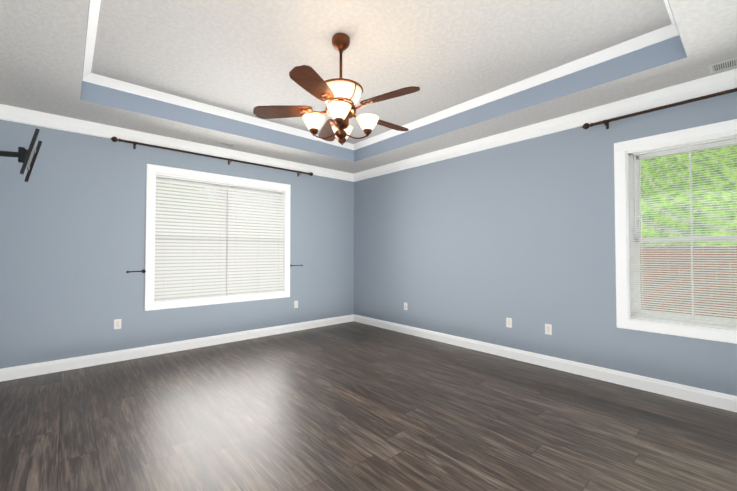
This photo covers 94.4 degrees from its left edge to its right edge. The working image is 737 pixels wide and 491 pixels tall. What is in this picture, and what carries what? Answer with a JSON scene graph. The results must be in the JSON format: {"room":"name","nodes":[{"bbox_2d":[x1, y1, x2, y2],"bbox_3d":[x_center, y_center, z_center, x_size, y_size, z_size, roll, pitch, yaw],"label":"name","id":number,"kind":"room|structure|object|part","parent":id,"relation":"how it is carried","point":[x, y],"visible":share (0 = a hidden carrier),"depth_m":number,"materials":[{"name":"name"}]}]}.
{"room":"empty bedroom","nodes":[
{"label":"empty bedroom","id":0,"kind":"room"},
{"bbox_2d":[0,120,353,368],"bbox_3d":[-2.047,-0.249,4.925,4.917,3.250,0.160,1,-2,-42],"label":"wall","id":1,"kind":"structure","parent":0,"point":[72,228],"depth_m":3.94,"materials":[{"name":"blue paint"}]},
{"bbox_2d":[114,319,120,328],"bbox_3d":[-2.939,0.922,3.997,0.070,0.115,0.009,1,-2,-42],"label":"electrical outlet","id":2,"kind":"object","parent":1,"relation":"attached to","point":[117,323],"visible":1,"depth_m":3.99,"materials":[{"name":"white plastic"}]},
{"bbox_2d":[126,269,145,272],"bbox_3d":[-2.781,0.314,4.090,0.210,0.047,0.098,1,-2,-42],"label":"curtain holdback","id":3,"kind":"object","parent":1,"relation":"attached to","point":[143,271],"visible":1,"depth_m":4.06,"materials":[{"name":"brown metal"}]},
{"bbox_2d":[0,315,351,381],"bbox_3d":[-1.992,1.312,4.824,4.530,0.125,0.016,1,-2,-42],"label":"baseboard","id":4,"kind":"structure","parent":1,"relation":"attached to","point":[17,372],"depth_m":4.19,"materials":[{"name":"white"}]},
{"bbox_2d":[0,104,351,181],"bbox_3d":[-1.978,-1.296,4.864,4.470,0.140,0.055,1,-2,-42],"label":"crown molding","id":5,"kind":"structure","parent":1,"relation":"attached to","point":[8,113],"depth_m":4.17,"materials":[{"name":"white"}]},
{"bbox_2d":[110,136,312,176],"bbox_3d":[-1.962,-1.197,4.836,2.724,0.086,0.115,1,-2,-42],"label":"curtain rod","id":6,"kind":"object","parent":1,"relation":"attached to","point":[114,139],"visible":1,"depth_m":4.55,"materials":[{"name":"brown metal"}]},
{"bbox_2d":[145,164,290,310],"bbox_3d":[-2.047,-0.090,4.895,1.970,1.810,0.159,1,-2,-42],"label":"window frames","id":7,"kind":"structure","parent":1,"relation":"in","point":[227,187],"depth_m":4.61,"materials":[{"name":"white plastic"}]},
{"bbox_2d":[154,172,227,300],"bbox_3d":[-2.356,-0.105,4.567,0.889,1.614,0.056,1,-2,-42],"label":"window blind","id":8,"kind":"object","parent":7,"relation":"attached to","point":[190,261],"visible":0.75,"depth_m":4.54,"materials":[{"name":"white plastic"}]},
{"bbox_2d":[226,182,284,294],"bbox_3d":[-1.685,-0.092,5.162,0.889,1.614,0.056,1,-2,-42],"label":"window blind","id":9,"kind":"object","parent":7,"relation":"attached to","point":[255,260],"visible":0.9,"depth_m":5.13,"materials":[{"name":"white plastic"}]},
{"bbox_2d":[0,321,736,490],"bbox_3d":[-0.166,1.391,2.767,4.917,0.120,5.833,1,-2,-42],"label":"floor","id":10,"kind":"structure","parent":0,"point":[352,406],"depth_m":2.51,"materials":[{"name":"laminate"}]},
{"bbox_2d":[0,0,736,173],"bbox_3d":[-0.166,-1.663,2.831,4.597,0.510,5.513,1,-2,-42],"label":"ceiling","id":11,"kind":"structure","parent":0,"point":[42,46],"depth_m":2.92,"materials":[{"name":"paint"}]},
{"bbox_2d":[218,142,236,146],"bbox_3d":[-1.915,-1.366,4.627,0.210,0.009,0.110,1,-2,-42],"label":"ceiling vent","id":12,"kind":"object","parent":11,"relation":"in","point":[226,144],"visible":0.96,"depth_m":4.61,"materials":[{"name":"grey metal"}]},
{"bbox_2d":[80,0,686,161],"bbox_3d":[-0.187,-1.537,2.920,3.392,0.259,3.960,1,-2,-42],"label":"tray","id":13,"kind":"object","parent":11,"relation":"attached to","point":[672,49],"visible":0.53,"depth_m":3.64,"materials":[{"name":"blue paint"}]},
{"bbox_2d":[82,0,100,83],"bbox_3d":[-1.427,-1.653,1.823,0.070,0.072,3.952,1,-2,-42],"label":"crown molding","id":14,"kind":"structure","parent":13,"relation":"attached to","point":[94,8],"depth_m":2.70,"materials":[{"name":"white wood"}]},
{"bbox_2d":[94,74,353,149],"bbox_3d":[-1.472,-1.600,4.377,3.210,0.072,0.070,1,-2,-42],"label":"crown molding","id":15,"kind":"structure","parent":13,"relation":"attached to","point":[98,79],"depth_m":3.97,"materials":[{"name":"white"}]},
{"bbox_2d":[354,26,678,149],"bbox_3d":[1.053,-1.607,4.021,0.070,0.072,3.952,1,-2,-42],"label":"crown molding","id":16,"kind":"structure","parent":13,"relation":"attached to","point":[645,40],"depth_m":3.32,"materials":[{"name":"white"}]},
{"bbox_2d":[664,0,677,35],"bbox_3d":[1.103,-1.661,1.472,3.210,0.072,0.070,1,-2,-42],"label":"crown molding","id":17,"kind":"structure","parent":13,"relation":"attached to","point":[671,30],"depth_m":2.58,"materials":[{"name":"white"}]},
{"bbox_2d":[709,57,736,72],"bbox_3d":[2.835,-1.408,2.612,0.165,0.009,0.313,1,-2,-42],"label":"ceiling vent","id":18,"kind":"object","parent":11,"relation":"in","point":[723,65],"visible":1,"depth_m":2.67,"materials":[{"name":"white metal"}]},
{"bbox_2d":[91,0,671,143],"bbox_3d":[-0.187,-1.791,2.926,3.392,0.250,3.960,1,-2,-42],"label":"ceiling","id":19,"kind":"structure","parent":0,"point":[245,57],"depth_m":2.83,"materials":[{"name":"paint"}]},
{"bbox_2d":[253,33,419,144],"bbox_3d":[-0.176,-1.242,2.748,1.318,0.855,1.335,1,-2,-42],"label":"fan","id":20,"kind":"object","parent":19,"relation":"hanging from","point":[340,96],"visible":1,"depth_m":2.67,"materials":[{"name":"brown wood"}]},
{"bbox_3d":[-0.222,-1.193,2.736,0.338,0.108,0.338,1,-2,-42],"label":"lamp shade","id":21,"kind":"part","parent":20,"relation":"part of","materials":[{"name":"beige glass"}]},
{"bbox_2d":[354,91,736,395],"bbox_3d":[1.614,-0.261,4.380,0.160,3.250,5.833,1,-2,-42],"label":"wall","id":22,"kind":"structure","parent":0,"point":[482,245],"depth_m":4.00,"materials":[{"name":"blue paint"}]},
{"bbox_2d":[506,318,511,327],"bbox_3d":[1.701,0.934,4.129,0.009,0.115,0.070,1,-2,-42],"label":"electrical outlet","id":23,"kind":"object","parent":22,"relation":"attached to","point":[509,322],"visible":1,"depth_m":4.12,"materials":[{"name":"white plastic"}]},
{"bbox_2d":[352,314,736,412],"bbox_3d":[1.549,1.300,4.289,0.016,0.125,5.513,1,-2,-42],"label":"baseboard","id":24,"kind":"structure","parent":22,"relation":"attached to","point":[728,402],"depth_m":3.53,"materials":[{"name":"white"}]},
{"bbox_2d":[352,68,736,181],"bbox_3d":[1.534,-1.307,4.330,0.055,0.140,5.513,1,-2,-42],"label":"crown molding","id":25,"kind":"structure","parent":22,"relation":"attached to","point":[714,83],"depth_m":3.57,"materials":[{"name":"white wood"}]},
{"bbox_2d":[545,324,551,334],"bbox_3d":[2.000,0.932,3.792,0.009,0.115,0.070,1,-2,-42],"label":"electrical outlet","id":26,"kind":"object","parent":22,"relation":"attached to","point":[548,329],"visible":1,"depth_m":3.79,"materials":[{"name":"white plastic"}]},
{"bbox_2d":[582,88,736,128],"bbox_3d":[2.736,-1.214,2.926,0.116,0.086,1.584,1,-2,-42],"label":"curtain rod","id":27,"kind":"object","parent":22,"relation":"attached to","point":[588,125],"visible":1,"depth_m":3.04,"materials":[{"name":"brown metal"}]},
{"bbox_2d":[614,119,736,343],"bbox_3d":[2.824,-0.111,2.982,0.159,1.802,1.073,1,-2,-42],"label":"window frames","id":28,"kind":"structure","parent":22,"relation":"in","point":[634,160],"depth_m":3.17,"materials":[{"name":"white plastic"}]},
{"bbox_2d":[627,132,736,329],"bbox_3d":[2.793,-0.119,2.955,0.041,1.606,0.885,1,-2,-42],"label":"mini blind","id":29,"kind":"object","parent":28,"relation":"attached to","point":[664,319],"visible":0.98,"depth_m":2.99,"materials":[{"name":"white"}]},
{"bbox_3d":[-1.946,-0.327,1.225,0.160,3.250,5.833,1,-2,-42],"label":"wall","id":30,"kind":"structure","parent":0,"visible":0},
{"bbox_2d":[0,128,41,181],"bbox_3d":[-2.425,-0.611,2.215,0.427,0.340,0.352,1,-2,-42],"label":"mount","id":31,"kind":"object","parent":30,"relation":"attached to","point":[23,155],"visible":1,"depth_m":2.27,"materials":[{"name":"black"}]},
{"bbox_3d":[-2.462,-0.611,2.209,0.365,0.340,0.120,1,-2,-42],"label":"arm","id":32,"kind":"part","parent":31,"relation":"part of"},
{"bbox_3d":[-2.298,-0.607,2.327,0.087,0.306,0.352,1,-2,-42],"label":"vesa plate","id":33,"kind":"part","parent":31,"relation":"part of","materials":[{"name":"black"}]},
{"label":"outside","id":34,"kind":"structure","parent":0,"visible":0},
{"bbox_3d":[12.400,2.133,14.778,29.840,0.200,30.000,1,-2,-42],"label":"ground","id":35,"kind":"structure","parent":34,"visible":0},
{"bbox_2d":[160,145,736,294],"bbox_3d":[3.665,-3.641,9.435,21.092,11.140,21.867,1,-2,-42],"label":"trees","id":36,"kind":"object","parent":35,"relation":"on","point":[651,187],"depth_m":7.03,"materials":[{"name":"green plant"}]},
{"bbox_2d":[640,246,736,318],"bbox_3d":[3.810,0.959,7.267,0.110,1.832,18.118,1,-2,-42],"label":"fence","id":37,"kind":"object","parent":35,"relation":"on","point":[689,278],"depth_m":5.57,"materials":[{"name":"brown wood"}]}
]}

